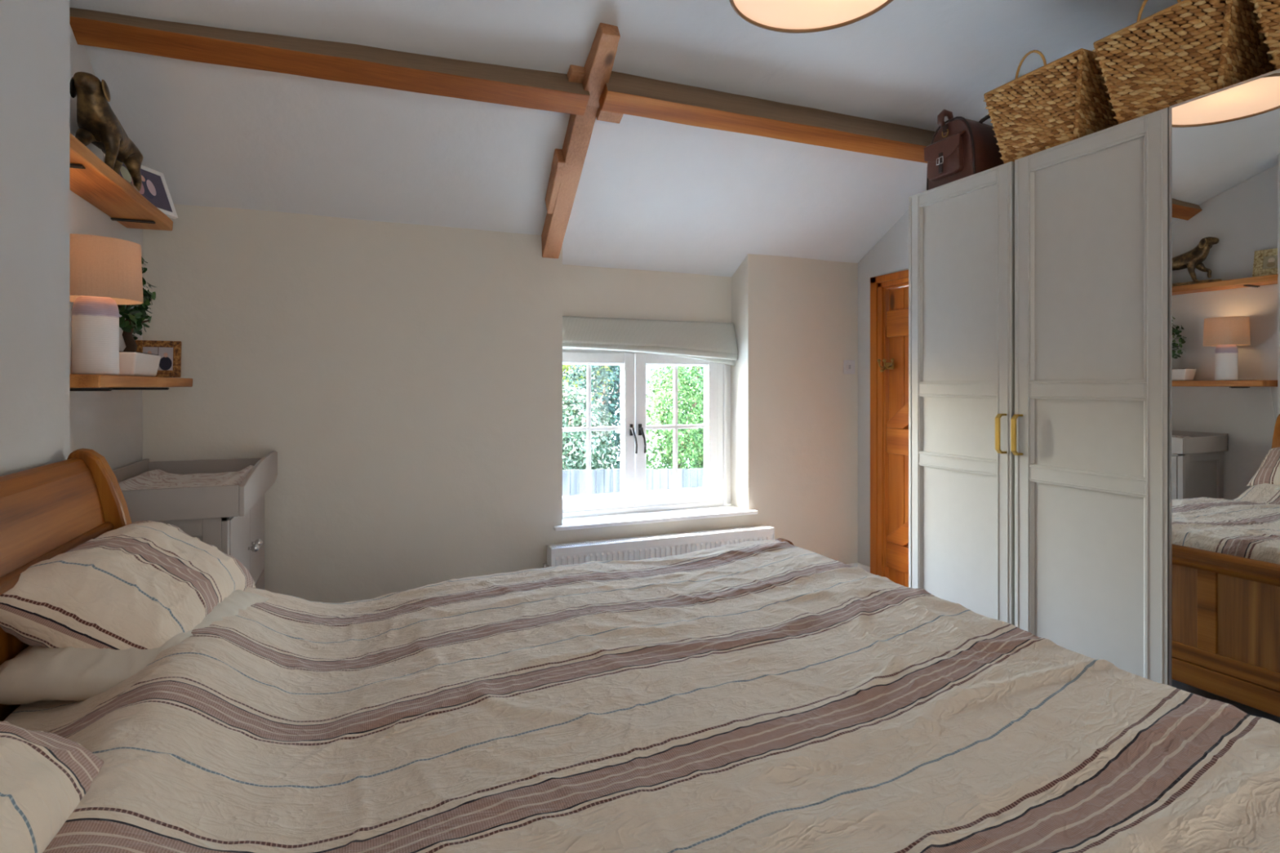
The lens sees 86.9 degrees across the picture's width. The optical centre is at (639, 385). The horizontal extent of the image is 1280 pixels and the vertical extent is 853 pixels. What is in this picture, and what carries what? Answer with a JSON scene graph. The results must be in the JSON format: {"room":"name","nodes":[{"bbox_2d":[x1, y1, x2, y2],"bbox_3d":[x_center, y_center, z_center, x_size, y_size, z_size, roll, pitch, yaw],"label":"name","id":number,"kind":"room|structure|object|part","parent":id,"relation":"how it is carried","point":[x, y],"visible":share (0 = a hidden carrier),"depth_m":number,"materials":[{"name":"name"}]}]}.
{"room":"bedroom","nodes":[
{"label":"bedroom","id":0,"kind":"room"},
{"bbox_2d":[0,0,70,476],"bbox_3d":[-0.791,-0.145,-0.179,0.204,2.750,4.070,0,0,-22],"label":"wall","id":1,"kind":"structure","parent":0,"point":[35,34],"depth_m":1.54,"materials":[{"name":"paint"}]},
{"bbox_2d":[70,25,142,470],"bbox_3d":[-1.147,-0.145,0.394,0.120,2.750,5.400,0,0,-22],"label":"wall","id":2,"kind":"structure","parent":0,"point":[109,424],"depth_m":2.37,"materials":[{"name":"paint"}]},
{"bbox_2d":[70,133,173,231],"bbox_3d":[-1.722,-0.630,2.161,0.155,0.052,1.075,0,0,-22],"label":"wall shelf","id":3,"kind":"object","parent":2,"relation":"attached to","point":[92,180],"visible":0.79,"depth_m":2.16,"materials":[{"name":"brown wood"}]},
{"bbox_2d":[70,71,143,193],"bbox_3d":[-1.736,-0.806,2.209,0.118,0.298,0.449,0,0,-18],"label":"statue","id":4,"kind":"object","parent":3,"relation":"on","point":[98,125],"visible":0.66,"depth_m":2.11,"materials":[{"name":"brown metal"}]},
{"bbox_2d":[103,153,177,218],"bbox_3d":[-1.871,-0.746,2.530,0.079,0.183,0.270,0,0,6],"label":"photo frame","id":5,"kind":"object","parent":3,"relation":"on","point":[154,188],"visible":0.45,"depth_m":2.59,"materials":[{"name":"white paint"}]},
{"bbox_2d":[120,163,172,212],"bbox_3d":[-1.868,-0.747,2.529,0.004,0.154,0.234,-20,-2,5],"label":"photograph","id":6,"kind":"object","parent":5,"relation":"attached to","point":[153,188],"depth_m":2.58},
{"bbox_2d":[70,373,192,391],"bbox_3d":[-1.739,-0.008,2.265,0.203,0.048,1.070,0,0,-22],"label":"wall shelf","id":7,"kind":"object","parent":2,"relation":"attached to","point":[78,382],"visible":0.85,"depth_m":1.99,"materials":[{"name":"brown wood"}]},
{"bbox_2d":[70,233,143,374],"bbox_3d":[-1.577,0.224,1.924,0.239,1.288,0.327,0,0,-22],"label":"table lamp","id":8,"kind":"object","parent":7,"relation":"on","point":[106,272],"visible":0.8,"depth_m":1.93,"materials":[{"name":"ceramic"}]},
{"bbox_3d":[-1.590,-0.335,1.974,0.224,0.171,0.224,0,0,-22],"label":"lamp shade","id":9,"kind":"part","parent":8,"relation":"part of","materials":[{"name":"fabric"}]},
{"bbox_2d":[111,256,160,376],"bbox_3d":[-1.729,-0.256,2.285,0.145,0.447,0.288,0,0,-22],"label":"bonsai plant","id":10,"kind":"object","parent":7,"relation":"on","point":[132,362],"visible":0.51,"depth_m":2.27,"materials":[{"name":"green plant"}]},
{"bbox_3d":[-1.731,-0.070,2.284,0.122,0.075,0.288,0,0,-22],"label":"pot","id":11,"kind":"part","parent":10,"relation":"part of","materials":[{"name":"white ceramic"}]},
{"bbox_2d":[134,340,181,377],"bbox_3d":[-1.900,-0.104,2.664,0.150,0.145,0.047,0,0,-28],"label":"photo frame","id":12,"kind":"object","parent":7,"relation":"on","point":[170,352],"visible":0.68,"depth_m":2.67,"materials":[{"name":"brown wood"}]},
{"bbox_2d":[142,346,173,370],"bbox_3d":[-1.897,-0.105,2.659,0.098,0.093,0.004,0,-10,-28],"label":"photograph","id":13,"kind":"object","parent":12,"relation":"attached to","point":[166,363],"depth_m":2.67},
{"bbox_2d":[142,204,857,603],"bbox_3d":[-0.406,0.200,3.649,3.922,2.060,0.260,0,0,-22],"label":"wall","id":14,"kind":"structure","parent":0,"point":[404,381],"depth_m":3.26,"materials":[{"name":"beige paint"}]},
{"bbox_2d":[553,349,757,531],"bbox_3d":[0.047,0.259,3.812,1.260,0.977,0.293,0,0,-22],"label":"window","id":15,"kind":"structure","parent":14,"relation":"in","point":[634,504],"depth_m":3.87,"materials":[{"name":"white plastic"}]},
{"bbox_3d":[-0.036,0.303,3.826,0.037,0.165,0.040,0,0,-22],"label":"handle","id":16,"kind":"part","parent":15,"relation":"part of","materials":[{"name":"black metal"}]},
{"bbox_3d":[0.014,0.303,3.846,0.037,0.165,0.040,0,0,-22],"label":"handle","id":17,"kind":"part","parent":15,"relation":"part of","materials":[{"name":"black metal"}]},
{"bbox_2d":[562,315,737,365],"bbox_3d":[0.028,-0.247,3.841,1.166,0.260,0.088,0,0,-22],"label":"blind","id":18,"kind":"object","parent":15,"relation":"attached to","point":[715,342],"visible":0.94,"depth_m":3.84,"materials":[{"name":"grey fabric"}]},
{"bbox_3d":[0.063,0.736,3.788,1.248,0.022,0.238,0,0,-22],"label":"sill","id":19,"kind":"part","parent":15,"relation":"part of","materials":[{"name":"white paint"}]},
{"bbox_2d":[542,524,774,568],"bbox_3d":[0.132,1.021,3.637,1.337,0.418,0.090,0,0,-22],"label":"radiator","id":20,"kind":"object","parent":14,"relation":"attached to","point":[639,548],"visible":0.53,"depth_m":3.57,"materials":[{"name":"white metal"}]},
{"bbox_2d":[546,524,774,550],"bbox_3d":[0.146,0.815,3.643,1.306,0.005,0.090,0,0,-22],"label":"grille","id":21,"kind":"object","parent":20,"relation":"attached to","point":[746,531],"depth_m":3.61,"materials":[{"name":"white metal"}]},
{"bbox_2d":[843,360,854,373],"bbox_3d":[1.303,-0.115,4.202,0.086,0.086,0.014,0,0,-22],"label":"light switch","id":22,"kind":"object","parent":14,"relation":"attached to","point":[848,365],"visible":1,"depth_m":4.20,"materials":[{"name":"white plastic"}]},
{"bbox_2d":[846,562,857,567],"bbox_3d":[-0.354,1.170,3.522,3.722,0.120,0.015,0,0,-22],"label":"baseboard","id":23,"kind":"structure","parent":14,"relation":"attached to","point":[853,565],"depth_m":4.21,"materials":[{"name":"white paint"}]},
{"bbox_2d":[70,0,1182,276],"bbox_3d":[0.586,-1.054,1.229,3.827,0.930,5.690,0,0,-22],"label":"ceiling","id":24,"kind":"structure","parent":0,"point":[652,194],"depth_m":2.79,"materials":[{"name":"white paint"}]},
{"bbox_2d":[70,7,590,115],"bbox_3d":[-1.026,-1.171,2.433,1.706,0.179,0.150,0,0,-18],"label":"beam","id":25,"kind":"structure","parent":24,"relation":"attached to","point":[350,63],"depth_m":2.37,"materials":[{"name":"brown wood"}]},
{"bbox_2d":[541,22,623,258],"bbox_3d":[-0.294,-1.010,2.992,0.244,0.706,1.196,0,0,-22],"label":"beam","id":26,"kind":"structure","parent":24,"relation":"attached to","point":[567,163],"depth_m":2.87,"materials":[{"name":"brown wood"}]},
{"bbox_2d":[599,71,935,163],"bbox_3d":[0.783,-1.166,3.045,2.020,0.160,0.146,0,0,-22],"label":"beam","id":27,"kind":"structure","parent":24,"relation":"attached to","point":[624,93],"depth_m":2.89,"materials":[{"name":"brown wood"}]},
{"bbox_2d":[728,0,893,33],"bbox_3d":[0.488,-1.258,1.859,0.487,0.325,0.487,0,0,-22],"label":"ceiling light","id":28,"kind":"object","parent":24,"relation":"attached to","point":[797,16],"visible":1,"depth_m":2.00,"materials":[{"name":"fabric"}]},
{"bbox_2d":[857,190,926,567],"bbox_3d":[2.407,-0.145,1.852,0.120,2.750,5.400,0,0,-22],"label":"wall","id":29,"kind":"structure","parent":0,"point":[890,255],"depth_m":4.16,"materials":[{"name":"paint"}]},
{"bbox_2d":[857,563,870,573],"bbox_3d":[1.383,1.170,4.172,0.015,0.120,0.130,0,0,-22],"label":"baseboard","id":30,"kind":"structure","parent":29,"relation":"attached to","point":[865,568],"depth_m":4.15,"materials":[{"name":"white paint"}]},
{"bbox_2d":[870,269,908,586],"bbox_3d":[1.638,0.287,3.671,0.122,1.885,0.980,0,0,-22],"label":"door","id":31,"kind":"structure","parent":29,"relation":"in","point":[889,293],"depth_m":4.00,"materials":[{"name":"orange wood"}]},
{"bbox_2d":[877,358,893,372],"bbox_3d":[1.446,-0.117,3.947,0.070,0.078,0.114,0,0,-22],"label":"coat hook","id":32,"kind":"object","parent":31,"relation":"attached to","point":[886,365],"visible":1,"depth_m":3.96,"materials":[{"name":"gold metal"}]},
{"bbox_3d":[1.465,-0.115,3.976,0.012,0.040,0.075,0,0,-22],"label":"plate","id":33,"kind":"part","parent":32,"relation":"part of","materials":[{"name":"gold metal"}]},
{"bbox_3d":[0.619,1.280,1.151,4.122,0.100,5.660,0,0,-22],"label":"floor","id":34,"kind":"structure","parent":0,"visible":0},
{"bbox_2d":[112,450,277,590],"bbox_3d":[-1.662,0.757,2.485,0.490,0.946,0.910,0,0,-22],"label":"table","id":35,"kind":"object","parent":34,"relation":"on","point":[230,518],"visible":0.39,"depth_m":2.18,"materials":[{"name":"grey paint"}]},
{"bbox_2d":[118,465,253,490],"bbox_3d":[-1.664,0.362,2.484,0.430,0.065,0.840,0,0,-22],"label":"mat","id":36,"kind":"object","parent":35,"relation":"in","point":[156,478],"visible":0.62,"depth_m":2.50,"materials":[{"name":"grey fabric"}]},
{"bbox_2d":[112,450,277,523],"bbox_3d":[-1.662,0.351,2.485,0.490,0.134,0.910,0,0,-22],"label":"tray","id":37,"kind":"object","parent":35,"relation":"on","point":[213,504],"depth_m":2.14,"materials":[{"name":"grey paint"}]},
{"bbox_3d":[-1.413,0.608,2.376,0.017,0.339,0.402,0,0,-22],"label":"cupboard door","id":38,"kind":"part","parent":35,"relation":"part of","materials":[{"name":"grey paint"}]},
{"bbox_3d":[-1.448,0.610,2.533,0.037,0.030,0.030,0,0,-22],"label":"knob","id":39,"kind":"part","parent":35,"relation":"part of","materials":[{"name":"silver metal"}]},
{"bbox_3d":[-1.567,0.608,2.752,0.017,0.339,0.402,0,0,-22],"label":"cupboard door","id":40,"kind":"part","parent":35,"relation":"part of","materials":[{"name":"grey paint"}]},
{"bbox_3d":[-1.482,0.610,2.616,0.037,0.030,0.030,0,0,-22],"label":"knob","id":41,"kind":"part","parent":35,"relation":"part of","materials":[{"name":"silver metal"}]},
{"bbox_3d":[-1.490,0.885,2.564,0.017,0.165,0.809,0,0,-22],"label":"drawer","id":42,"kind":"part","parent":35,"relation":"part of","materials":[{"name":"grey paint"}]},
{"bbox_2d":[0,448,793,721],"bbox_3d":[-0.078,0.695,1.238,2.162,1.070,1.930,0,0,-22],"label":"bed","id":43,"kind":"object","parent":34,"relation":"on","point":[47,511],"visible":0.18,"depth_m":1.44,"materials":[{"name":"brown wood"}]},
{"bbox_3d":[-1.014,0.662,0.854,0.035,0.635,1.830,0,0,-22],"label":"headboard panel","id":44,"kind":"part","parent":43,"relation":"part of","materials":[{"name":"brown wood"}]},
{"bbox_3d":[-1.036,0.265,0.845,0.074,0.170,1.830,0,0,-22],"label":"headboard rail","id":45,"kind":"part","parent":43,"relation":"part of","materials":[{"name":"brown wood"}]},
{"bbox_3d":[-0.996,0.637,0.862,0.035,0.586,1.830,0,0,-22],"label":"headboard moulding","id":46,"kind":"part","parent":43,"relation":"part of","materials":[{"name":"brown wood"}]},
{"bbox_3d":[-1.358,0.685,1.729,0.168,1.050,0.050,0,0,-22],"label":"headboard post","id":47,"kind":"part","parent":43,"relation":"part of","materials":[{"name":"brown wood"}]},
{"bbox_3d":[0.528,0.900,2.502,0.081,0.660,0.050,0,0,-22],"label":"footboard post","id":48,"kind":"part","parent":43,"relation":"part of","materials":[{"name":"brown wood"}]},
{"bbox_3d":[-0.053,0.792,1.243,1.845,0.275,1.850,0,0,-22],"label":"mattress","id":49,"kind":"object","parent":43,"relation":"on","visible":0},
{"bbox_2d":[3,540,1279,852],"bbox_3d":[-0.063,0.797,1.258,1.978,0.612,1.905,0,0,-22],"label":"duvet","id":50,"kind":"object","parent":49,"relation":"on","point":[752,696],"visible":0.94,"depth_m":1.11,"materials":[{"name":"fabric"}]},
{"bbox_2d":[0,721,103,852],"bbox_3d":[-0.768,0.482,0.582,0.302,0.233,0.700,0,0,-18],"label":"pillow","id":51,"kind":"object","parent":50,"relation":"on","point":[45,776],"visible":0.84,"depth_m":0.79,"materials":[{"name":"fabric"}]},
{"bbox_2d":[0,520,256,649],"bbox_3d":[-1.119,0.462,1.524,0.315,0.266,0.620,0,0,-16],"label":"pillow","id":52,"kind":"object","parent":50,"relation":"on","point":[140,584],"visible":0.8,"depth_m":1.32,"materials":[{"name":"fabric"}]},
{"bbox_2d":[0,589,269,705],"bbox_3d":[-1.054,0.537,1.437,0.349,0.137,0.550,0,0,-15],"label":"pillow","id":53,"kind":"object","parent":50,"relation":"on","point":[37,673],"visible":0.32,"depth_m":1.21,"materials":[{"name":"fabric"}]},
{"bbox_2d":[908,68,1279,724],"bbox_3d":[1.776,0.215,2.046,0.640,2.030,1.998,0,0,-22],"label":"wardrobe","id":54,"kind":"object","parent":34,"relation":"on","point":[1094,318],"visible":0.72,"depth_m":2.09,"materials":[{"name":"warm grey lacquer"},{"name":"brass"},{"name":"mirror glass"}]},
{"bbox_3d":[1.240,0.200,2.640,0.022,2.000,0.491,0,0,-22],"label":"door","id":55,"kind":"part","parent":54,"relation":"part of","materials":[{"name":"grey paint"}]},
{"bbox_2d":[924,109,1004,190],"bbox_3d":[1.414,-0.960,2.780,0.464,0.306,0.242,0,0,-22],"label":"leather bag","id":56,"kind":"object","parent":54,"relation":"on","point":[962,147],"visible":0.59,"depth_m":2.66,"materials":[{"name":"brown leather"}]},
{"bbox_3d":[1.467,-1.060,2.708,0.255,0.059,0.063,0,0,-22],"label":"carry handle","id":57,"kind":"part","parent":56,"relation":"part of","materials":[{"name":"leather"}]},
{"bbox_3d":[1.296,0.173,2.426,0.040,0.144,0.017,0,0,-22],"label":"handle","id":58,"kind":"part","parent":54,"relation":"part of","materials":[{"name":"gold metal"}]},
{"bbox_3d":[1.321,0.173,2.367,0.040,0.144,0.017,0,0,-22],"label":"handle","id":59,"kind":"part","parent":54,"relation":"part of","materials":[{"name":"gold metal"}]},
{"bbox_2d":[983,48,1118,163],"bbox_3d":[1.540,-0.974,2.402,0.455,0.350,0.381,0,0,-22],"label":"storage basket","id":60,"kind":"object","parent":54,"relation":"on","point":[1064,100],"visible":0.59,"depth_m":2.27,"materials":[{"name":"brown wicker"}]},
{"bbox_3d":[1.342,-1.103,2.321,0.008,0.092,0.120,0,0,-22],"label":"handle","id":61,"kind":"part","parent":60,"relation":"part of","materials":[{"name":"brown wicker"}]},
{"bbox_3d":[1.431,0.200,2.174,0.022,2.000,0.493,0,0,-22],"label":"door","id":62,"kind":"part","parent":54,"relation":"part of","materials":[{"name":"grey paint"}]},
{"bbox_2d":[1092,0,1276,124],"bbox_3d":[1.693,-0.974,2.029,0.455,0.350,0.381,0,0,-22],"label":"storage basket","id":63,"kind":"object","parent":54,"relation":"on","point":[1186,50],"visible":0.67,"depth_m":1.91,"materials":[{"name":"brown wicker"}]},
{"bbox_3d":[1.495,-1.103,1.948,0.008,0.092,0.120,0,0,-22],"label":"handle","id":64,"kind":"part","parent":63,"relation":"part of","materials":[{"name":"brown wicker"}]},
{"bbox_2d":[1168,68,1279,724],"bbox_3d":[1.624,0.200,1.714,0.028,2.000,0.495,0,0,-22],"label":"mirror","id":65,"kind":"object","parent":54,"relation":"attached to","point":[1224,143],"depth_m":1.81,"materials":[{"name":"mirror"}]},
{"bbox_2d":[1248,0,1279,69],"bbox_3d":[1.841,-0.974,1.668,0.455,0.350,0.381,0,0,-22],"label":"storage basket","id":66,"kind":"object","parent":54,"relation":"on","point":[1268,11],"visible":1,"depth_m":1.72,"materials":[{"name":"brown wicker"}]},
{"label":"outside","id":67,"kind":"structure","parent":0,"visible":0},
{"bbox_3d":[-7.456,3.530,31.356,60.000,0.200,56.320,0,0,-22],"label":"ground","id":68,"kind":"structure","parent":67,"visible":0},
{"bbox_2d":[562,364,617,444],"bbox_3d":[-2.238,0.510,19.160,3.474,5.860,2.576,0,0,-22],"label":"tree","id":69,"kind":"object","parent":68,"relation":"on","point":[564,366],"visible":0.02,"depth_m":18.26,"materials":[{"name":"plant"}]},
{"bbox_3d":[-2.238,-0.729,19.160,3.474,3.382,2.576,0,0,-22],"label":"crown","id":70,"kind":"part","parent":69,"relation":"part of","materials":[{"name":"green plant"}]},
{"bbox_2d":[562,379,618,495],"bbox_3d":[-1.404,1.631,12.737,2.121,3.633,1.571,0,0,-22],"label":"tree","id":71,"kind":"object","parent":68,"relation":"on","point":[575,451],"visible":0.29,"depth_m":12.30,"materials":[{"name":"green plant"}]},
{"bbox_2d":[562,364,620,469],"bbox_3d":[-0.921,1.120,15.703,2.214,4.652,1.794,0,0,-22],"label":"tree","id":72,"kind":"object","parent":68,"relation":"on","point":[605,390],"visible":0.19,"depth_m":15.14,"materials":[{"name":"green plant"}]},
{"bbox_2d":[562,468,703,496],"bbox_3d":[0.633,2.272,11.668,18.027,2.316,0.210,0,0,-22],"label":"fence","id":73,"kind":"object","parent":68,"relation":"on","point":[603,481],"visible":0.02,"depth_m":11.15,"materials":[{"name":"white wood"}]},
{"bbox_2d":[646,365,703,469],"bbox_3d":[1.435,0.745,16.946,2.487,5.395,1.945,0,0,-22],"label":"conifer hedge","id":74,"kind":"object","parent":68,"relation":"on","point":[700,368],"visible":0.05,"depth_m":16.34,"materials":[{"name":"green plant"}]}
]}

